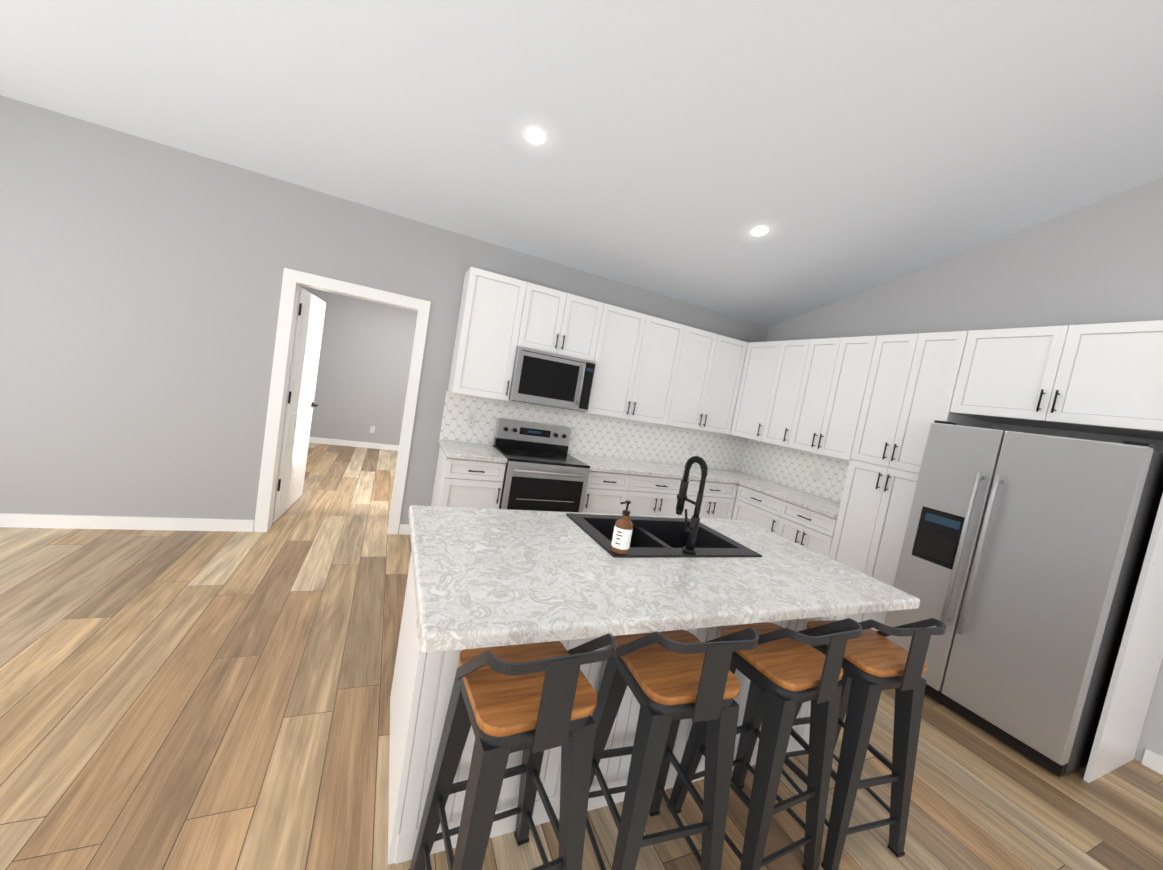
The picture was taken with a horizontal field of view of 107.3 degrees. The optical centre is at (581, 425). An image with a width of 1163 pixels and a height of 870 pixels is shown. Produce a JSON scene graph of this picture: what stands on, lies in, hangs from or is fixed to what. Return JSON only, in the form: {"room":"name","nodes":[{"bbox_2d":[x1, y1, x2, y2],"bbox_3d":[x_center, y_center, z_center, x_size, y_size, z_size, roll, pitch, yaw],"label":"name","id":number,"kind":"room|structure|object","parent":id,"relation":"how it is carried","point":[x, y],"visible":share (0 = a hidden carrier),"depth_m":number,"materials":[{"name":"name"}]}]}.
{"room":"kitchen","nodes":[
{"label":"kitchen","id":0,"kind":"room"},
{"bbox_2d":[300,286,417,444],"bbox_3d":[-2.992,-0.927,7.659,4.980,2.790,0.140,8,5,-24],"label":"wall","id":1,"kind":"structure","parent":0,"point":[366,348],"depth_m":7.24,"materials":[{"name":"grey paint"}]},
{"bbox_2d":[309,437,398,450],"bbox_3d":[-3.189,0.408,7.690,4.700,0.095,0.014,8,5,-24],"label":"baseboard","id":2,"kind":"structure","parent":1,"relation":"attached to","point":[311,439],"depth_m":7.35,"materials":[{"name":"white wood"}]},
{"bbox_2d":[370,426,374,432],"bbox_3d":[-3.639,0.062,7.444,0.072,0.115,0.008,8,5,-24],"label":"outlet","id":3,"kind":"object","parent":1,"relation":"attached to","point":[372,429],"visible":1,"depth_m":7.44,"materials":[{"name":"white plastic"}]},
{"bbox_2d":[0,95,767,533],"bbox_3d":[-1.234,-0.401,4.012,7.680,2.890,0.140,8,5,-24],"label":"wall","id":4,"kind":"structure","parent":0,"point":[140,285],"depth_m":3.12,"materials":[{"name":"grey paint"}]},
{"bbox_2d":[0,513,253,531],"bbox_3d":[-3.711,0.672,3.009,2.305,0.095,0.014,8,5,-24],"label":"baseboard","id":5,"kind":"structure","parent":4,"relation":"attached to","point":[8,520],"depth_m":3.15,"materials":[{"name":"white wood"}]},
{"bbox_2d":[272,287,325,522],"bbox_3d":[-2.621,-0.208,4.026,0.152,2.018,0.904,8,5,-24],"label":"door leaf","id":6,"kind":"structure","parent":4,"relation":"in","point":[300,404],"depth_m":3.92,"materials":[{"name":"white wood"}]},
{"bbox_2d":[253,268,430,533],"bbox_3d":[-2.034,-0.128,3.705,1.090,2.130,0.172,8,5,-24],"label":"door frame","id":7,"kind":"structure","parent":4,"relation":"attached to","point":[293,281],"depth_m":3.50,"materials":[{"name":"white wood"}]},
{"bbox_2d":[399,524,409,532],"bbox_3d":[-0.635,1.080,4.580,2.445,0.095,0.014,8,5,-24],"label":"baseboard","id":8,"kind":"structure","parent":4,"relation":"attached to","point":[404,528],"depth_m":3.95,"materials":[{"name":"white wood"}]},
{"bbox_2d":[448,267,535,400],"bbox_3d":[-0.829,-0.793,3.858,0.546,1.060,0.346,8,5,-24],"label":"upper cabinet","id":9,"kind":"object","parent":4,"relation":"attached to","point":[495,311],"depth_m":3.70,"materials":[{"name":"white wood"}]},
{"bbox_2d":[524,285,603,361],"bbox_3d":[-0.247,-0.963,4.086,0.762,0.564,0.346,8,5,-24],"label":"upper cabinet","id":10,"kind":"object","parent":4,"relation":"attached to","point":[562,323],"depth_m":3.94,"materials":[{"name":"white wood"}]},
{"bbox_2d":[509,346,595,411],"bbox_3d":[-0.310,-0.438,4.067,0.757,0.481,0.473,8,5,-24],"label":"microwave","id":11,"kind":"object","parent":10,"relation":"attached to","point":[540,377],"visible":1,"depth_m":3.88,"materials":[{"name":"silver metal"}]},
{"bbox_2d":[439,390,746,470],"bbox_3d":[0.402,0.128,4.721,3.729,0.463,0.009,8,5,-24],"label":"tile backsplash","id":12,"kind":"structure","parent":4,"relation":"attached to","point":[593,434],"depth_m":4.63,"materials":[{"name":"white tile"}]},
{"bbox_2d":[466,414,475,426],"bbox_3d":[-1.046,-0.052,4.054,0.072,0.115,0.008,8,5,-24],"label":"outlet","id":13,"kind":"object","parent":12,"relation":"attached to","point":[471,423],"depth_m":4.05,"materials":[{"name":"white plastic"}]},
{"bbox_2d":[615,434,622,444],"bbox_3d":[0.417,0.148,4.722,0.072,0.115,0.008,8,5,-24],"label":"outlet","id":14,"kind":"object","parent":12,"relation":"attached to","point":[619,436],"depth_m":4.72,"materials":[{"name":"white plastic"}]},
{"bbox_2d":[688,444,694,452],"bbox_3d":[1.319,0.272,5.134,0.072,0.115,0.008,8,5,-24],"label":"outlet","id":15,"kind":"object","parent":12,"relation":"attached to","point":[691,447],"depth_m":5.13,"materials":[{"name":"white plastic"}]},
{"bbox_2d":[581,303,691,425],"bbox_3d":[0.493,-0.612,4.461,1.078,1.060,0.346,8,5,-24],"label":"upper cabinet","id":16,"kind":"object","parent":4,"relation":"attached to","point":[650,369],"depth_m":4.31,"materials":[{"name":"white wood"}]},
{"bbox_2d":[672,327,747,433],"bbox_3d":[1.298,-0.502,4.828,0.933,1.060,0.346,8,5,-24],"label":"upper cabinet","id":17,"kind":"object","parent":4,"relation":"attached to","point":[713,367],"depth_m":4.69,"materials":[{"name":"white wood"}]},
{"bbox_2d":[0,443,1162,869],"bbox_3d":[-1.034,1.224,3.088,7.680,0.100,10.580,8,5,-24],"label":"floor","id":18,"kind":"structure","parent":0,"point":[194,699],"depth_m":1.88,"materials":[{"name":"brown wood"}]},
{"bbox_2d":[431,447,505,508],"bbox_3d":[-1.051,0.669,3.832,0.483,0.874,0.616,8,5,-24],"label":"base cabinet","id":19,"kind":"object","parent":18,"relation":"on","point":[464,483],"depth_m":3.55,"materials":[{"name":"white wood"}]},
{"bbox_2d":[438,440,507,462],"bbox_3d":[-0.974,0.220,3.782,0.502,0.040,0.646,8,5,-24],"label":"countertop","id":20,"kind":"structure","parent":19,"relation":"on","point":[491,453],"depth_m":3.63,"materials":[{"name":"stone"}]},
{"bbox_2d":[408,633,614,869],"bbox_3d":[-0.203,0.982,1.217,0.390,0.933,0.390,7,5,-28],"label":"bar stool","id":21,"kind":"object","parent":18,"relation":"on","point":[533,701],"visible":0.96,"depth_m":1.13,"materials":[{"name":"grey metal"}]},
{"bbox_2d":[493,418,589,512],"bbox_3d":[-0.429,0.601,4.016,0.761,1.190,0.723,8,5,-24],"label":"range","id":22,"kind":"object","parent":18,"relation":"on","point":[544,471],"visible":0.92,"depth_m":3.82,"materials":[{"name":"silver metal"}]},
{"bbox_2d":[583,471,638,514],"bbox_3d":[0.100,0.827,4.358,0.516,0.874,0.616,8,5,-24],"label":"base cabinet","id":23,"kind":"object","parent":18,"relation":"on","point":[605,492],"depth_m":4.07,"materials":[{"name":"white wood"}]},
{"bbox_2d":[388,545,844,864],"bbox_3d":[0.201,1.010,2.074,1.988,0.887,0.797,8,5,-24],"label":"kitchen island","id":24,"kind":"object","parent":18,"relation":"on","point":[421,690],"depth_m":1.48,"materials":[{"name":"white painted wood"}]},
{"bbox_2d":[408,505,919,656],"bbox_3d":[0.344,0.574,1.900,2.050,0.042,1.030,8,5,-24],"label":"island countertop","id":25,"kind":"structure","parent":24,"relation":"on","point":[482,577],"depth_m":1.53,"materials":[{"name":"white stone"}]},
{"bbox_2d":[611,500,632,554],"bbox_3d":[0.174,0.413,1.762,0.077,0.214,0.076,8,5,-24],"label":"soap bottle","id":26,"kind":"object","parent":25,"relation":"on","point":[622,534],"visible":1,"depth_m":1.74,"materials":[{"name":"brown"}]},
{"bbox_2d":[564,513,763,556],"bbox_3d":[0.377,0.643,2.135,0.820,0.222,0.530,8,5,-24],"label":"sink","id":27,"kind":"object","parent":25,"relation":"in","point":[651,536],"depth_m":2.22,"materials":[{"name":"black stone"}]},
{"bbox_2d":[676,456,707,553],"bbox_3d":[0.483,0.345,1.949,0.090,0.424,0.174,8,5,-24],"label":"faucet","id":28,"kind":"object","parent":25,"relation":"on","point":[691,530],"visible":1,"depth_m":1.90,"materials":[{"name":"black metal"}]},
{"bbox_2d":[631,475,682,516],"bbox_3d":[0.607,0.896,4.589,0.833,0.874,0.616,8,5,-24],"label":"base cabinet","id":29,"kind":"object","parent":18,"relation":"on","point":[654,496],"depth_m":4.28,"materials":[{"name":"white wood"}]},
{"bbox_2d":[586,628,758,869],"bbox_3d":[0.252,1.045,1.414,0.390,0.933,0.390,8,5,-20],"label":"bar stool","id":30,"kind":"object","parent":18,"relation":"on","point":[671,679],"visible":0.9,"depth_m":1.30,"materials":[{"name":"grey metal"}]},
{"bbox_2d":[679,480,738,518],"bbox_3d":[1.221,0.983,4.837,0.727,0.874,0.676,8,5,-24],"label":"base cabinet","id":31,"kind":"object","parent":18,"relation":"on","point":[718,501],"depth_m":4.59,"materials":[{"name":"white wood"}]},
{"bbox_2d":[731,484,786,536],"bbox_3d":[2.029,1.142,4.551,0.675,0.874,0.668,8,5,-24],"label":"base cabinet","id":32,"kind":"object","parent":18,"relation":"on","point":[766,511],"depth_m":4.39,"materials":[{"name":"white wood"}]},
{"bbox_2d":[567,453,777,483],"bbox_3d":[1.059,0.499,4.705,2.458,0.040,0.653,8,5,-24],"label":"countertop","id":33,"kind":"structure","parent":32,"relation":"on","point":[596,463],"depth_m":4.49,"materials":[{"name":"stone"}]},
{"bbox_2d":[738,480,839,517],"bbox_3d":[2.226,0.731,4.277,0.646,0.040,1.110,8,5,-24],"label":"countertop","id":34,"kind":"structure","parent":32,"relation":"on","point":[818,504],"depth_m":4.25,"materials":[{"name":"stone"}]},
{"bbox_2d":[667,618,861,869],"bbox_3d":[0.675,1.105,1.585,0.390,0.933,0.390,8,5,-27],"label":"bar stool","id":35,"kind":"object","parent":18,"relation":"on","point":[785,671],"visible":0.92,"depth_m":1.49,"materials":[{"name":"grey metal"}]},
{"bbox_2d":[783,502,836,556],"bbox_3d":[2.263,1.217,4.088,0.616,0.874,0.604,8,5,-24],"label":"base cabinet","id":36,"kind":"object","parent":18,"relation":"on","point":[813,530],"depth_m":3.87,"materials":[{"name":"white wood"}]},
{"bbox_2d":[782,618,945,869],"bbox_3d":[1.091,1.164,1.748,0.390,0.933,0.390,8,5,-19],"label":"bar stool","id":37,"kind":"object","parent":18,"relation":"on","point":[874,664],"visible":0.71,"depth_m":1.60,"materials":[{"name":"grey metal"}]},
{"bbox_2d":[828,320,1162,782],"bbox_3d":[2.819,0.598,3.009,0.654,2.440,1.616,8,5,-24],"label":"tall cabinet","id":38,"kind":"object","parent":18,"relation":"on","point":[1105,378],"visible":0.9,"depth_m":2.73,"materials":[{"name":"white wood"}]},
{"bbox_2d":[884,420,1162,776],"bbox_3d":[2.745,0.943,2.697,0.908,1.782,0.925,8,5,-24],"label":"refrigerator","id":39,"kind":"object","parent":18,"relation":"on","point":[1020,562],"visible":0.85,"depth_m":2.37,"materials":[{"name":"silver metal"}]},
{"bbox_2d":[0,0,1162,326],"bbox_3d":[0.393,-2.122,0.961,7.680,1.805,6.500,8,5,-24],"label":"ceiling","id":40,"kind":"structure","parent":0,"point":[844,148],"depth_m":2.50,"materials":[{"name":"white paint"}]},
{"bbox_2d":[529,131,541,140],"bbox_3d":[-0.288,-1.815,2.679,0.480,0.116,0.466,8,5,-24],"label":"bulb","id":41,"kind":"object","parent":40,"relation":"attached to","point":[535,135],"visible":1,"depth_m":2.68,"materials":[{"name":"white glass"}]},
{"bbox_2d":[522,124,548,146],"bbox_3d":[-0.288,-1.820,2.680,0.170,0.045,0.166,8,5,-24],"label":"recessed light","id":42,"kind":"object","parent":40,"relation":"in","point":[529,128],"visible":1,"depth_m":2.67,"materials":[{"name":"white"}]},
{"bbox_2d":[754,228,764,233],"bbox_3d":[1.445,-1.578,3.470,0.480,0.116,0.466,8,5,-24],"label":"bulb","id":43,"kind":"object","parent":40,"relation":"attached to","point":[759,231],"visible":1,"depth_m":3.47,"materials":[{"name":"white glass"}]},
{"bbox_2d":[748,224,770,236],"bbox_3d":[1.445,-1.583,3.471,0.170,0.045,0.166,8,5,-24],"label":"recessed light","id":44,"kind":"object","parent":40,"relation":"in","point":[767,228],"visible":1,"depth_m":3.46,"materials":[{"name":"white"}]},
{"bbox_2d":[743,177,1162,762],"bbox_3d":[3.564,-0.272,2.610,0.140,4.460,6.180,8,5,-24],"label":"wall","id":45,"kind":"structure","parent":0,"point":[1100,262],"depth_m":3.10,"materials":[{"name":"grey paint"}]},
{"bbox_2d":[739,438,849,502],"bbox_3d":[2.435,0.480,4.676,0.008,0.463,1.740,8,5,-24],"label":"tile backsplash","id":46,"kind":"structure","parent":45,"relation":"attached to","point":[786,466],"depth_m":4.76,"materials":[{"name":"white tile"}]},
{"bbox_2d":[813,469,821,480],"bbox_3d":[2.492,0.519,4.519,0.008,0.115,0.072,8,5,-24],"label":"outlet","id":47,"kind":"object","parent":46,"relation":"attached to","point":[817,474],"depth_m":4.51,"materials":[{"name":"white plastic"}]},
{"bbox_2d":[730,336,876,460],"bbox_3d":[2.264,-0.312,4.497,0.654,1.060,1.764,8,5,-24],"label":"upper cabinet","id":48,"kind":"object","parent":45,"relation":"attached to","point":[806,395],"visible":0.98,"depth_m":4.08,"materials":[{"name":"white wood"}]},
{"bbox_2d":[1141,748,1162,774],"bbox_3d":[3.794,2.093,1.210,0.014,0.095,2.770,8,5,-24],"label":"baseboard","id":49,"kind":"structure","parent":45,"relation":"attached to","point":[1152,761],"depth_m":2.43,"materials":[{"name":"white wood"}]}
]}

